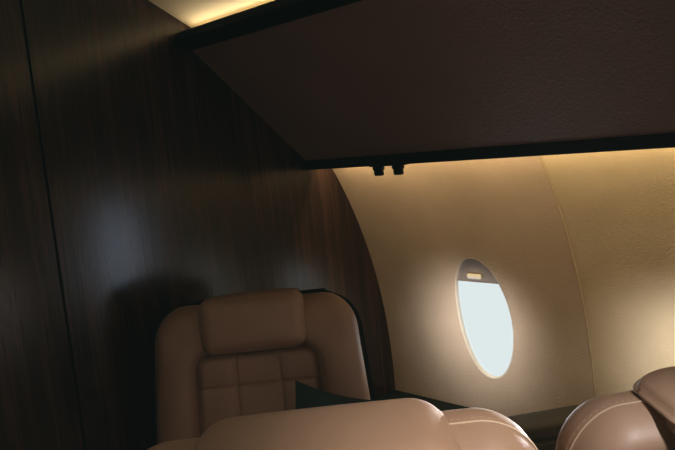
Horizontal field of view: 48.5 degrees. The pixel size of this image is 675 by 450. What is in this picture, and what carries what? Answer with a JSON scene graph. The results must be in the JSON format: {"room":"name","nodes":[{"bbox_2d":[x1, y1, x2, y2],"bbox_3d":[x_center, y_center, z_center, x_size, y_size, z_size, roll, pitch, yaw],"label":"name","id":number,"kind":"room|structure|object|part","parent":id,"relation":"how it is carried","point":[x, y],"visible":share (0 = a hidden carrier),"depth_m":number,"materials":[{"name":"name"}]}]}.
{"room":"aircraft cabin","nodes":[
{"label":"aircraft cabin","id":0,"kind":"room"},
{"bbox_2d":[0,0,394,449],"bbox_3d":[-0.791,0.268,2.153,3.150,2.350,0.030,-12,9,-42],"label":"wall","id":1,"kind":"structure","parent":0,"point":[166,188],"depth_m":2.26,"materials":[{"name":"brown wood"}]},
{"bbox_2d":[19,0,84,449],"bbox_3d":[-0.784,0.292,2.161,0.012,2.300,0.008,-12,9,-42],"label":"trim","id":2,"kind":"structure","parent":1,"relation":"attached to","point":[19,0],"depth_m":2.13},
{"bbox_2d":[149,0,273,27],"bbox_3d":[0.206,-0.548,0.820,1.940,0.340,3.260,-12,9,-42],"label":"ceiling","id":3,"kind":"structure","parent":0,"point":[193,13],"depth_m":2.27,"materials":[{"name":"beige paint"}]},
{"bbox_2d":[173,0,674,175],"bbox_3d":[0.802,-0.369,1.385,0.552,0.523,3.238,-12,9,-42],"label":"bin","id":4,"kind":"object","parent":3,"relation":"attached to","point":[376,84],"visible":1,"depth_m":1.95,"materials":[{"name":"brown leather"}]},
{"bbox_3d":[0.609,-0.564,1.203,0.085,0.058,3.238,-12,9,-42],"label":"rail","id":5,"kind":"part","parent":4,"relation":"part of","materials":[{"name":"black plastic"}]},
{"bbox_3d":[0.997,-0.206,1.569,0.044,0.053,3.238,-12,9,-42],"label":"trim","id":6,"kind":"part","parent":4,"relation":"part of","materials":[{"name":"black plastic"}]},
{"bbox_2d":[333,148,674,416],"bbox_3d":[0.535,0.315,2.206,0.648,1.980,1.693,-12,9,-42],"label":"wall","id":7,"kind":"structure","parent":0,"point":[418,225],"depth_m":2.44,"materials":[{"name":"fabric"}]},
{"bbox_2d":[455,258,513,378],"bbox_3d":[0.517,0.333,2.666,0.087,0.458,0.233,-12,9,-42],"label":"window","id":8,"kind":"structure","parent":7,"relation":"in","point":[470,270],"depth_m":2.66,"materials":[{"name":"beige plastic"}]},
{"bbox_3d":[0.482,0.180,2.638,0.014,0.018,0.062,-12,9,-42],"label":"handle","id":9,"kind":"part","parent":8,"relation":"part of","materials":[{"name":"beige plastic"}]},
{"bbox_2d":[458,259,497,282],"bbox_3d":[0.483,0.156,2.631,0.025,0.094,0.181,-12,9,-42],"label":"shade","id":10,"kind":"object","parent":8,"relation":"attached to","point":[470,270],"depth_m":2.63,"materials":[{"name":"grey plastic"}]},
{"bbox_2d":[539,156,595,396],"bbox_3d":[0.604,0.338,2.204,0.559,1.883,0.005,-12,9,-42],"label":"trim","id":11,"kind":"structure","parent":7,"relation":"attached to","point":[539,156],"depth_m":2.33,"materials":[{"name":"beige plastic"}]},
{"bbox_3d":[0.444,1.467,1.077,3.150,0.030,3.260,-12,9,-42],"label":"floor","id":12,"kind":"structure","parent":0,"visible":0},
{"bbox_2d":[153,288,374,444],"bbox_3d":[-0.191,0.801,2.083,0.713,1.191,0.729,-6,6,0],"label":"leather seat","id":13,"kind":"object","parent":12,"relation":"on","point":[216,358],"visible":0.85,"depth_m":2.16,"materials":[{"name":"leather"}]},
{"bbox_2d":[295,380,379,408],"bbox_3d":[0.018,0.573,1.824,0.382,0.425,0.103,-6,6,-3],"label":"throw pillow","id":14,"kind":"object","parent":13,"relation":"on","point":[306,396],"visible":0.15,"depth_m":1.79,"materials":[{"name":"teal fabric"}]},
{"bbox_2d":[147,398,537,449],"bbox_3d":[0.033,0.837,1.225,0.649,1.266,0.695,-6,6,-1],"label":"leather seat","id":15,"kind":"object","parent":12,"relation":"on","point":[402,423],"visible":1,"depth_m":0.92,"materials":[{"name":"leather"}]},
{"bbox_2d":[375,390,506,416],"bbox_3d":[1.297,0.991,1.867,0.172,0.565,3.236,-12,9,-42],"label":"ledge","id":16,"kind":"object","parent":12,"relation":"on","point":[394,394],"visible":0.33,"depth_m":2.95,"materials":[{"name":"black wood"}]},
{"bbox_2d":[507,404,579,449],"bbox_3d":[0.632,0.918,2.118,0.235,0.787,0.116,-7,6,-9],"label":"console","id":17,"kind":"object","parent":12,"relation":"on","point":[543,427],"visible":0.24,"depth_m":2.03},
{"bbox_3d":[0.608,0.601,2.035,0.225,0.043,0.020,-7,6,-9],"label":"drawer","id":18,"kind":"part","parent":17,"relation":"part of","materials":[{"name":"brown wood"}]},
{"bbox_2d":[555,366,674,449],"bbox_3d":[0.641,0.784,1.434,0.649,1.201,0.694,-7,6,-8],"label":"leather seat","id":19,"kind":"object","parent":12,"relation":"on","point":[642,417],"visible":1,"depth_m":1.11,"materials":[{"name":"leather"}]}
]}

